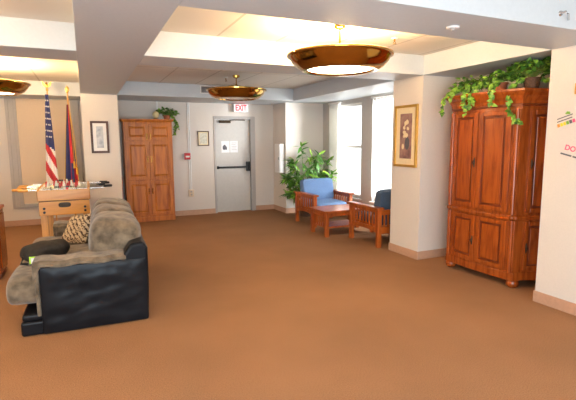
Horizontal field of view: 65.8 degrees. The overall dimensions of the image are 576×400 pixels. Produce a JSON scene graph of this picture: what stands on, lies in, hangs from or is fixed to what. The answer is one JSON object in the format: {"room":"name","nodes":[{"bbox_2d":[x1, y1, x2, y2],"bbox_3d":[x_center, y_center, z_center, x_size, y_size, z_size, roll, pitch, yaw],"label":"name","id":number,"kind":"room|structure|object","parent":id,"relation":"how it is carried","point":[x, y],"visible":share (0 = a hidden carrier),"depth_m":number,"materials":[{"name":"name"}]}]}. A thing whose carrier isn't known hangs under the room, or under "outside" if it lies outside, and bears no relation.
{"room":"community lounge","nodes":[
{"label":"community lounge","id":0,"kind":"room"},
{"bbox_2d":[0,80,80,99],"bbox_3d":[-5.136,-1.824,7.241,3.183,0.228,0.750,-4,8,-24],"label":"ceiling","id":1,"kind":"structure","parent":0,"point":[36,90],"depth_m":7.43,"materials":[{"name":"paint"}]},
{"bbox_2d":[0,98,85,220],"bbox_3d":[-5.314,-0.638,7.812,3.183,2.272,0.150,-4,8,-24],"label":"wall","id":2,"kind":"structure","parent":0,"point":[10,213],"depth_m":7.94,"materials":[{"name":"paint"}]},
{"bbox_2d":[4,217,70,226],"bbox_3d":[-5.280,0.446,7.879,3.171,0.105,0.012,-4,8,-24],"label":"baseboard","id":3,"kind":"structure","parent":2,"relation":"attached to","point":[31,221],"depth_m":8.10,"materials":[{"name":"rubber"}]},
{"bbox_2d":[4,98,83,207],"bbox_3d":[-4.394,-0.847,8.088,1.170,1.942,0.062,-4,8,-24],"label":"window","id":4,"kind":"structure","parent":2,"relation":"in","point":[25,118],"depth_m":8.00,"materials":[{"name":"grey paint"}]},
{"bbox_2d":[15,98,70,203],"bbox_3d":[-4.386,-0.882,8.102,0.860,1.869,0.025,-4,8,-24],"label":"roller shade","id":5,"kind":"object","parent":4,"relation":"attached to","point":[29,113],"depth_m":8.01,"materials":[{"name":"beige fabric"}]},
{"bbox_2d":[58,202,70,206],"bbox_3d":[-2.975,0.063,5.928,0.150,0.066,0.007,-4,8,-24],"label":"handle","id":6,"kind":"object","parent":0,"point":[60,204],"depth_m":5.93,"materials":[{"name":"brown metal"}]},
{"bbox_2d":[80,93,122,212],"bbox_3d":[-3.344,-0.673,7.989,0.554,2.272,1.350,-4,8,-24],"label":"wall","id":7,"kind":"structure","parent":0,"point":[94,107],"depth_m":7.35,"materials":[{"name":"paint"}]},
{"bbox_2d":[90,121,109,152],"bbox_3d":[-3.086,-1.032,7.301,0.275,0.520,0.022,-4,8,-24],"label":"framed picture","id":8,"kind":"object","parent":7,"relation":"attached to","point":[99,130],"visible":1,"depth_m":7.30,"materials":[{"name":"white paper"}]},
{"bbox_2d":[96,126,103,147],"bbox_3d":[-3.086,-1.031,7.300,0.105,0.350,0.003,-4,8,-24],"label":"print","id":9,"kind":"object","parent":8,"relation":"attached to","point":[99,129],"depth_m":7.30},
{"bbox_2d":[117,100,273,210],"bbox_3d":[-1.814,-0.840,9.176,3.223,2.272,0.150,-4,8,-24],"label":"wall","id":10,"kind":"structure","parent":0,"point":[201,114],"depth_m":9.10,"materials":[{"name":"paint"}]},
{"bbox_2d":[183,153,190,159],"bbox_3d":[-2.026,-0.876,8.932,0.137,0.130,0.056,-4,8,-24],"label":"fire alarm","id":11,"kind":"object","parent":10,"relation":"attached to","point":[186,156],"visible":1,"depth_m":8.92,"materials":[{"name":"red paint"}]},
{"bbox_2d":[186,102,191,188],"bbox_3d":[-1.989,-1.079,8.970,0.054,1.741,0.022,-4,8,-24],"label":"cable raceway","id":12,"kind":"object","parent":10,"relation":"attached to","point":[187,103],"visible":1,"depth_m":8.95,"materials":[{"name":"white plastic"}]},
{"bbox_2d":[188,189,193,196],"bbox_3d":[-1.975,-0.141,9.089,0.110,0.144,0.039,-4,8,-24],"label":"wall outlet","id":13,"kind":"object","parent":10,"relation":"attached to","point":[191,192],"visible":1,"depth_m":9.07,"materials":[{"name":"grey paint"}]},
{"bbox_2d":[197,131,208,145],"bbox_3d":[-1.725,-1.254,9.068,0.235,0.300,0.022,-4,8,-24],"label":"framed certificate","id":14,"kind":"object","parent":10,"relation":"attached to","point":[203,136],"visible":1,"depth_m":9.06,"materials":[{"name":"beige paper"}]},
{"bbox_2d":[200,133,206,143],"bbox_3d":[-1.725,-1.254,9.067,0.149,0.214,0.003,-4,8,-24],"label":"print","id":15,"kind":"object","parent":14,"relation":"attached to","point":[203,136],"depth_m":9.07},
{"bbox_2d":[215,119,250,211],"bbox_3d":[-1.156,-0.723,9.440,0.754,1.941,0.134,-4,8,-24],"label":"door","id":16,"kind":"structure","parent":10,"relation":"in","point":[233,168],"depth_m":9.47,"materials":[{"name":"grey paint"}]},
{"bbox_2d":[221,141,229,152],"bbox_3d":[-1.313,-1.116,9.338,0.175,0.240,0.004,-4,8,-24],"label":"paper notice","id":17,"kind":"object","parent":16,"relation":"attached to","point":[225,148],"visible":1,"depth_m":9.34,"materials":[{"name":"grey paper"}]},
{"bbox_2d":[230,141,237,151],"bbox_3d":[-1.142,-1.127,9.415,0.170,0.240,0.004,-4,8,-24],"label":"paper notice","id":18,"kind":"object","parent":16,"relation":"attached to","point":[233,144],"visible":1,"depth_m":9.41,"materials":[{"name":"white paper"}]},
{"bbox_2d":[213,116,255,212],"bbox_3d":[-1.141,-0.754,9.472,0.905,2.015,0.132,-4,8,-24],"label":"trim","id":19,"kind":"structure","parent":10,"relation":"attached to","point":[251,119],"depth_m":9.49,"materials":[{"name":"grey paint"}]},
{"bbox_2d":[175,204,294,215],"bbox_3d":[-1.242,0.256,9.125,4.069,0.105,0.672,-4,8,-24],"label":"baseboard","id":20,"kind":"structure","parent":10,"relation":"attached to","point":[258,207],"depth_m":9.32,"materials":[{"name":"rubber"}]},
{"bbox_2d":[232,104,247,112],"bbox_3d":[-0.994,-1.917,9.274,0.310,0.174,0.099,-4,8,-24],"label":"exit sign","id":21,"kind":"object","parent":10,"relation":"attached to","point":[236,107],"visible":1,"depth_m":9.23,"materials":[{"name":"white plastic"}]},
{"bbox_2d":[0,0,478,88],"bbox_3d":[-1.066,-1.589,4.039,8.150,0.100,10.350,-4,8,-24],"label":"ceiling","id":22,"kind":"structure","parent":0,"point":[189,20],"depth_m":4.42,"materials":[{"name":"white paint"}]},
{"bbox_2d":[0,78,30,95],"bbox_3d":[-3.749,-1.527,5.561,0.932,0.392,0.932,-4,8,-24],"label":"pendant lamp","id":23,"kind":"object","parent":22,"relation":"hanging from","point":[8,87],"visible":1,"depth_m":5.48,"materials":[{"name":"gold metal"}]},
{"bbox_2d":[0,16,76,60],"bbox_3d":[-3.362,-1.320,3.363,3.183,0.228,0.521,-4,8,-24],"label":"ceiling beam","id":24,"kind":"structure","parent":22,"relation":"attached to","point":[19,37],"depth_m":3.69,"materials":[{"name":"paint"}]},
{"bbox_2d":[72,0,181,94],"bbox_3d":[-1.297,-1.328,3.331,0.554,0.228,9.200,-4,8,-24],"label":"ceiling beam","id":25,"kind":"structure","parent":22,"relation":"attached to","point":[112,37],"depth_m":3.28,"materials":[{"name":"paint"}]},
{"bbox_2d":[206,75,266,100],"bbox_3d":[-0.795,-1.734,6.852,0.932,0.357,0.932,-4,8,-24],"label":"pendant lamp","id":26,"kind":"object","parent":22,"relation":"hanging from","point":[237,92],"visible":1,"depth_m":6.56,"materials":[{"name":"gold metal"}]},
{"bbox_2d":[220,97,253,99],"bbox_3d":[-0.794,-1.579,6.872,0.576,0.024,0.576,-4,8,-24],"label":"diffuser","id":27,"kind":"object","parent":26,"relation":"attached to","point":[221,98],"depth_m":6.88,"materials":[{"name":"white glass"}]},
{"bbox_2d":[138,31,423,79],"bbox_3d":[0.053,-1.544,4.896,3.210,0.228,0.521,-4,8,-24],"label":"ceiling beam","id":28,"kind":"structure","parent":22,"relation":"attached to","point":[171,49],"depth_m":4.44,"materials":[{"name":"paint"}]},
{"bbox_2d":[287,24,393,76],"bbox_3d":[0.452,-1.327,3.888,0.932,0.397,0.932,-4,8,-24],"label":"pendant lamp","id":29,"kind":"object","parent":22,"relation":"hanging from","point":[338,59],"visible":1,"depth_m":3.61,"materials":[{"name":"gold metal"}]},
{"bbox_2d":[308,66,371,73],"bbox_3d":[0.453,-1.153,3.911,0.576,0.024,0.576,-4,8,-24],"label":"diffuser","id":30,"kind":"object","parent":29,"relation":"attached to","point":[316,69],"depth_m":3.93,"materials":[{"name":"beige glass"}]},
{"bbox_2d":[179,0,575,49],"bbox_3d":[0.943,-1.291,2.952,3.210,0.228,0.540,-4,8,-24],"label":"ceiling beam","id":31,"kind":"structure","parent":22,"relation":"attached to","point":[528,23],"depth_m":2.88,"materials":[{"name":"paint"}]},
{"bbox_2d":[446,25,459,30],"bbox_3d":[1.137,-1.180,3.068,0.090,0.026,0.090,-4,8,-24],"label":"smoke detector","id":32,"kind":"object","parent":31,"relation":"attached to","point":[453,27],"depth_m":3.05,"materials":[{"name":"white plastic"}]},
{"bbox_2d":[559,10,569,20],"bbox_3d":[1.911,-1.277,3.077,0.072,0.071,0.033,3,8,26],"label":"sprinkler","id":33,"kind":"object","parent":31,"relation":"attached to","point":[560,11],"visible":1,"depth_m":3.07,"materials":[{"name":"silver metal"}]},
{"bbox_2d":[0,209,575,399],"bbox_3d":[-1.051,0.988,4.382,8.150,0.100,10.350,-4,8,-24],"label":"floor","id":34,"kind":"structure","parent":0,"point":[244,304],"depth_m":3.50,"materials":[{"name":"brown carpet"}]},
{"bbox_2d":[0,204,7,279],"bbox_3d":[-3.519,0.484,4.926,0.630,0.785,0.499,-4,8,-24],"label":"wooden console","id":35,"kind":"object","parent":34,"relation":"on","point":[3,246],"visible":1,"depth_m":5.05,"materials":[{"name":"brown wood"}]},
{"bbox_2d":[42,81,58,220],"bbox_3d":[-3.803,-0.658,7.178,0.270,2.460,0.270,-4,8,-24],"label":"flag","id":36,"kind":"object","parent":34,"relation":"on","point":[51,164],"visible":0.85,"depth_m":7.10,"materials":[{"name":"multicoloured fabric"}]},
{"bbox_2d":[12,179,111,236],"bbox_3d":[-3.216,0.197,6.483,1.244,0.941,1.184,-4,8,-24],"label":"foosball table","id":37,"kind":"object","parent":34,"relation":"on","point":[63,198],"visible":1,"depth_m":5.96,"materials":[{"name":"brown wood"}]},
{"bbox_2d":[65,86,78,215],"bbox_3d":[-3.547,-0.650,7.295,0.279,2.410,0.270,-4,8,-24],"label":"flag","id":38,"kind":"object","parent":34,"relation":"on","point":[71,169],"visible":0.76,"depth_m":7.22,"materials":[{"name":"multicoloured fabric"}]},
{"bbox_2d":[6,198,148,336],"bbox_3d":[-2.045,0.495,4.435,1.068,0.875,1.995,-4,8,-23],"label":"sofa","id":39,"kind":"object","parent":34,"relation":"on","point":[103,280],"visible":0.83,"depth_m":3.62,"materials":[{"name":"black leather"}]},
{"bbox_2d":[6,262,36,304],"bbox_3d":[-1.945,0.677,3.857,0.784,0.255,0.654,-4,8,-23],"label":"seat cushion","id":40,"kind":"object","parent":39,"relation":"on","point":[20,288],"depth_m":3.48,"materials":[{"name":"grey fabric"}]},
{"bbox_2d":[20,239,69,264],"bbox_3d":[-2.159,0.451,3.955,0.405,0.184,0.342,-5,9,-32],"label":"pillow","id":41,"kind":"object","parent":39,"relation":"on","point":[56,246],"visible":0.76,"depth_m":3.85,"materials":[{"name":"brown fabric"}]},
{"bbox_2d":[21,244,88,262],"bbox_3d":[-2.171,0.608,4.395,0.783,0.259,0.540,-4,8,-23],"label":"seat cushion","id":42,"kind":"object","parent":39,"relation":"on","point":[74,248],"depth_m":4.38,"materials":[{"name":"grey fabric"}]},
{"bbox_2d":[32,236,87,244],"bbox_3d":[-2.405,0.536,4.939,0.786,0.257,0.658,-4,8,-23],"label":"seat cushion","id":43,"kind":"object","parent":39,"relation":"on","point":[50,237],"depth_m":4.86,"materials":[{"name":"grey fabric"}]},
{"bbox_2d":[61,213,90,242],"bbox_3d":[-2.242,0.313,4.773,0.412,0.346,0.264,3,8,23],"label":"throw pillow","id":44,"kind":"object","parent":39,"relation":"on","point":[77,229],"visible":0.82,"depth_m":4.68,"materials":[{"name":"beige fabric"}]},
{"bbox_2d":[91,198,130,212],"bbox_3d":[-1.988,0.212,5.012,0.445,0.466,0.548,-4,8,-23],"label":"cushion","id":45,"kind":"object","parent":39,"relation":"on","point":[117,201],"depth_m":4.90,"materials":[{"name":"grey fabric"}]},
{"bbox_2d":[90,203,133,222],"bbox_3d":[-1.779,0.279,4.516,0.447,0.471,0.560,-4,8,-23],"label":"cushion","id":46,"kind":"object","parent":39,"relation":"on","point":[105,206],"depth_m":4.41,"materials":[{"name":"grey fabric"}]},
{"bbox_2d":[88,211,140,251],"bbox_3d":[-1.574,0.337,4.036,0.444,0.454,0.564,-4,8,-23],"label":"cushion","id":47,"kind":"object","parent":39,"relation":"on","point":[108,230],"depth_m":3.79,"materials":[{"name":"grey fabric"}]},
{"bbox_2d":[119,119,175,221],"bbox_3d":[-2.654,-0.563,8.485,0.930,1.915,0.431,-4,8,-24],"label":"tall cabinet","id":48,"kind":"object","parent":34,"relation":"on","point":[147,145],"visible":0.94,"depth_m":8.32,"materials":[{"name":"brown wood"}]},
{"bbox_2d":[152,110,158,118],"bbox_3d":[-2.479,-1.594,8.337,0.120,0.166,0.120,-4,8,-24],"label":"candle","id":49,"kind":"object","parent":48,"relation":"on","point":[155,114],"visible":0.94,"depth_m":8.30,"materials":[{"name":"wax"}]},
{"bbox_2d":[156,107,180,135],"bbox_3d":[-2.300,-1.506,8.520,0.494,0.550,0.301,-4,8,-24],"label":"ivy","id":50,"kind":"object","parent":48,"relation":"on","point":[167,114],"visible":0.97,"depth_m":8.49,"materials":[{"name":"plant"}]},
{"bbox_2d":[279,140,340,216],"bbox_3d":[0.366,-0.429,8.829,1.272,1.522,0.972,-4,8,-24],"label":"floor plant","id":51,"kind":"object","parent":34,"relation":"on","point":[286,178],"visible":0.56,"depth_m":8.77,"materials":[{"name":"green plant"}]},
{"bbox_2d":[293,178,353,227],"bbox_3d":[0.647,0.017,8.176,0.830,0.806,0.810,-4,8,-24],"label":"armchair","id":52,"kind":"object","parent":34,"relation":"on","point":[313,191],"visible":0.85,"depth_m":8.22,"materials":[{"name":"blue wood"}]},
{"bbox_2d":[300,178,333,199],"bbox_3d":[0.546,-0.207,8.367,0.644,0.411,0.212,-4,8,-24],"label":"cushion","id":53,"kind":"object","parent":52,"relation":"on","point":[323,187],"depth_m":8.30,"materials":[{"name":"blue fabric"}]},
{"bbox_2d":[303,198,346,206],"bbox_3d":[0.656,0.068,8.160,0.653,0.150,0.680,-4,8,-24],"label":"seat cushion","id":54,"kind":"object","parent":52,"relation":"on","point":[307,202],"depth_m":7.97,"materials":[{"name":"blue fabric"}]},
{"bbox_2d":[308,204,373,236],"bbox_3d":[0.899,0.324,7.341,0.980,0.415,0.580,-4,8,-24],"label":"coffee table","id":55,"kind":"object","parent":34,"relation":"on","point":[327,211],"visible":0.62,"depth_m":7.15,"materials":[{"name":"brown wood"}]},
{"bbox_2d":[314,220,348,227],"bbox_3d":[0.900,0.388,7.349,0.840,0.025,0.430,-4,8,-24],"label":"shelf","id":56,"kind":"object","parent":55,"relation":"attached to","point":[340,223],"depth_m":7.28,"materials":[{"name":"brown wood"}]},
{"bbox_2d":[347,189,390,247],"bbox_3d":[1.454,0.208,6.699,0.830,0.806,0.810,-4,8,-24],"label":"armchair","id":57,"kind":"object","parent":34,"relation":"on","point":[378,214],"visible":0.5,"depth_m":6.33,"materials":[{"name":"brown wood"}]},
{"bbox_2d":[355,211,389,224],"bbox_3d":[1.446,0.253,6.729,0.653,0.150,0.680,-4,8,-24],"label":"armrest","id":58,"kind":"object","parent":57,"relation":"on","point":[361,211],"depth_m":6.51,"materials":[{"name":"brown wood"}]},
{"bbox_2d":[374,189,390,217],"bbox_3d":[1.552,0.041,6.457,0.644,0.411,0.212,-4,8,-24],"label":"cushion","id":59,"kind":"object","parent":57,"relation":"on","point":[383,196],"depth_m":6.28,"materials":[{"name":"blue fabric"}]},
{"bbox_2d":[445,88,548,287],"bbox_3d":[2.291,-0.151,4.892,0.720,1.985,1.550,-4,8,-24],"label":"armoire","id":60,"kind":"object","parent":34,"relation":"on","point":[496,166],"visible":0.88,"depth_m":4.54,"materials":[{"name":"brown wood"}]},
{"bbox_2d":[438,75,487,116],"bbox_3d":[2.015,-1.146,4.981,0.501,0.470,0.584,-4,8,-24],"label":"ivy","id":61,"kind":"object","parent":60,"relation":"on","point":[466,86],"visible":0.85,"depth_m":4.95,"materials":[{"name":"plant"}]},
{"bbox_2d":[467,67,522,109],"bbox_3d":[2.164,-1.151,4.621,0.514,0.421,0.490,-4,8,-24],"label":"ivy","id":62,"kind":"object","parent":60,"relation":"on","point":[497,81],"visible":0.96,"depth_m":4.57,"materials":[{"name":"plant"}]},
{"bbox_2d":[495,82,508,89],"bbox_3d":[2.218,-1.170,4.649,0.158,0.100,0.158,-4,8,-24],"label":"pot","id":63,"kind":"object","parent":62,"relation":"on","point":[501,85],"depth_m":4.59,"materials":[{"name":"ceramic"}]},
{"bbox_2d":[504,56,550,124],"bbox_3d":[2.366,-1.057,4.368,0.496,0.645,0.498,-1,8,-1],"label":"ivy","id":64,"kind":"object","parent":60,"relation":"on","point":[529,69],"visible":0.94,"depth_m":4.30,"materials":[{"name":"plant"}]},
{"bbox_2d":[523,77,541,87],"bbox_3d":[2.386,-1.137,4.354,0.178,0.110,0.178,-4,8,-24],"label":"pot","id":65,"kind":"object","parent":60,"relation":"on","point":[529,82],"depth_m":4.30,"materials":[{"name":"ceramic"}]},
{"bbox_2d":[273,103,322,207],"bbox_3d":[0.296,-0.927,9.737,1.090,2.272,0.760,-4,8,-24],"label":"wall","id":66,"kind":"structure","parent":0,"point":[293,123],"depth_m":9.31,"materials":[{"name":"paint"}]},
{"bbox_2d":[275,144,283,172],"bbox_3d":[-0.192,-0.873,9.316,0.125,0.600,0.290,-4,8,-24],"label":"cabinet box","id":67,"kind":"object","parent":66,"relation":"attached to","point":[279,148],"visible":1,"depth_m":9.21,"materials":[{"name":"white metal"}]},
{"bbox_2d":[117,41,551,104],"bbox_3d":[0.682,-1.541,4.845,4.313,0.228,10.350,-4,8,-24],"label":"ceiling","id":68,"kind":"structure","parent":0,"point":[476,59],"depth_m":6.95,"materials":[{"name":"paint"}]},
{"bbox_2d":[200,85,220,93],"bbox_3d":[-1.303,-1.977,7.996,0.560,0.140,0.014,-4,8,-24],"label":"ceiling vent","id":69,"kind":"object","parent":68,"relation":"in","point":[203,88],"visible":0.45,"depth_m":7.91,"materials":[{"name":"white metal"}]},
{"bbox_2d":[390,75,463,251],"bbox_3d":[2.015,-0.436,5.962,1.103,2.272,0.567,-4,8,-24],"label":"pillar","id":70,"kind":"structure","parent":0,"point":[419,195],"depth_m":5.61,"materials":[{"name":"paint"}]},
{"bbox_2d":[323,93,392,204],"bbox_3d":[1.575,-0.703,7.985,0.220,2.272,3.513,-4,8,-24],"label":"wall window","id":71,"kind":"structure","parent":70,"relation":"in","point":[368,105],"depth_m":8.04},
{"bbox_2d":[328,101,341,189],"bbox_3d":[0.937,-1.080,8.947,0.085,1.735,0.460,-4,8,-24],"label":"vertical blind","id":72,"kind":"object","parent":71,"relation":"attached to","point":[335,107],"visible":0.86,"depth_m":8.87,"materials":[{"name":"white fabric"}]},
{"bbox_2d":[335,103,361,200],"bbox_3d":[1.166,-0.947,8.676,0.170,1.800,1.090,-4,8,-24],"label":"window","id":73,"kind":"structure","parent":71,"relation":"attached to","point":[355,195],"depth_m":8.51,"materials":[{"name":"white metal"}]},
{"bbox_2d":[369,98,392,203],"bbox_3d":[1.755,-0.780,7.389,0.170,1.800,1.140,-4,8,-24],"label":"window","id":74,"kind":"structure","parent":71,"relation":"attached to","point":[378,123],"depth_m":7.82,"materials":[{"name":"white metal"}]},
{"bbox_2d":[371,93,392,195],"bbox_3d":[1.660,-0.875,7.367,0.060,1.735,1.000,-4,8,-24],"label":"vertical blind","id":75,"kind":"object","parent":71,"relation":"attached to","point":[389,94],"visible":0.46,"depth_m":7.53,"materials":[{"name":"white metal"}]},
{"bbox_2d":[393,104,418,167],"bbox_3d":[1.499,-0.813,5.673,0.028,0.780,0.440,-4,8,-24],"label":"framed picture","id":76,"kind":"object","parent":70,"relation":"attached to","point":[406,117],"visible":1,"depth_m":5.66,"materials":[{"name":"gold metal"}]},
{"bbox_2d":[399,113,411,158],"bbox_3d":[1.502,-0.813,5.675,0.003,0.566,0.226,-4,8,-24],"label":"print","id":77,"kind":"object","parent":76,"relation":"attached to","point":[405,119],"depth_m":5.68},
{"bbox_2d":[405,137,408,149],"bbox_3d":[1.513,-0.720,5.659,0.002,0.160,0.090,-4,8,-24],"label":"vase","id":78,"kind":"object","parent":76,"relation":"on","point":[406,138],"depth_m":5.66,"materials":[{"name":"grey"}]},
{"bbox_2d":[388,242,445,259],"bbox_3d":[1.916,0.644,6.058,0.895,0.105,0.591,-4,8,-24],"label":"baseboard","id":79,"kind":"structure","parent":70,"relation":"attached to","point":[410,253],"depth_m":5.74,"materials":[{"name":"rubber"}]},
{"bbox_2d":[468,72,549,91],"bbox_3d":[2.797,-0.330,5.122,0.380,2.272,1.622,-4,8,-24],"label":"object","id":80,"kind":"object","parent":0,"point":[542,84],"depth_m":4.97,"materials":[{"name":"paint"}]},
{"bbox_2d":[535,45,575,303],"bbox_3d":[3.546,-0.002,2.617,1.103,2.272,3.598,-4,8,-24],"label":"wall","id":81,"kind":"structure","parent":0,"point":[556,258],"depth_m":3.88,"materials":[{"name":"paint"}]},
{"bbox_2d":[533,290,575,315],"bbox_3d":[3.371,1.083,2.685,0.735,0.105,3.610,-4,8,-24],"label":"baseboard","id":82,"kind":"structure","parent":81,"relation":"attached to","point":[539,297],"depth_m":3.97,"materials":[{"name":"rubber"}]},
{"bbox_2d":[554,107,575,129],"bbox_3d":[2.364,-0.694,3.792,0.009,0.186,0.201,-4,8,-24],"label":"sticker","id":83,"kind":"object","parent":81,"relation":"attached to","point":[565,118],"visible":1,"depth_m":3.79,"materials":[{"name":"paper"}]},
{"bbox_2d":[559,141,575,164],"bbox_3d":[2.401,-0.397,3.754,0.005,0.205,0.229,-4,8,-24],"label":"sticker","id":84,"kind":"object","parent":81,"relation":"attached to","point":[567,154],"visible":1,"depth_m":3.78,"materials":[{"name":"paper"}]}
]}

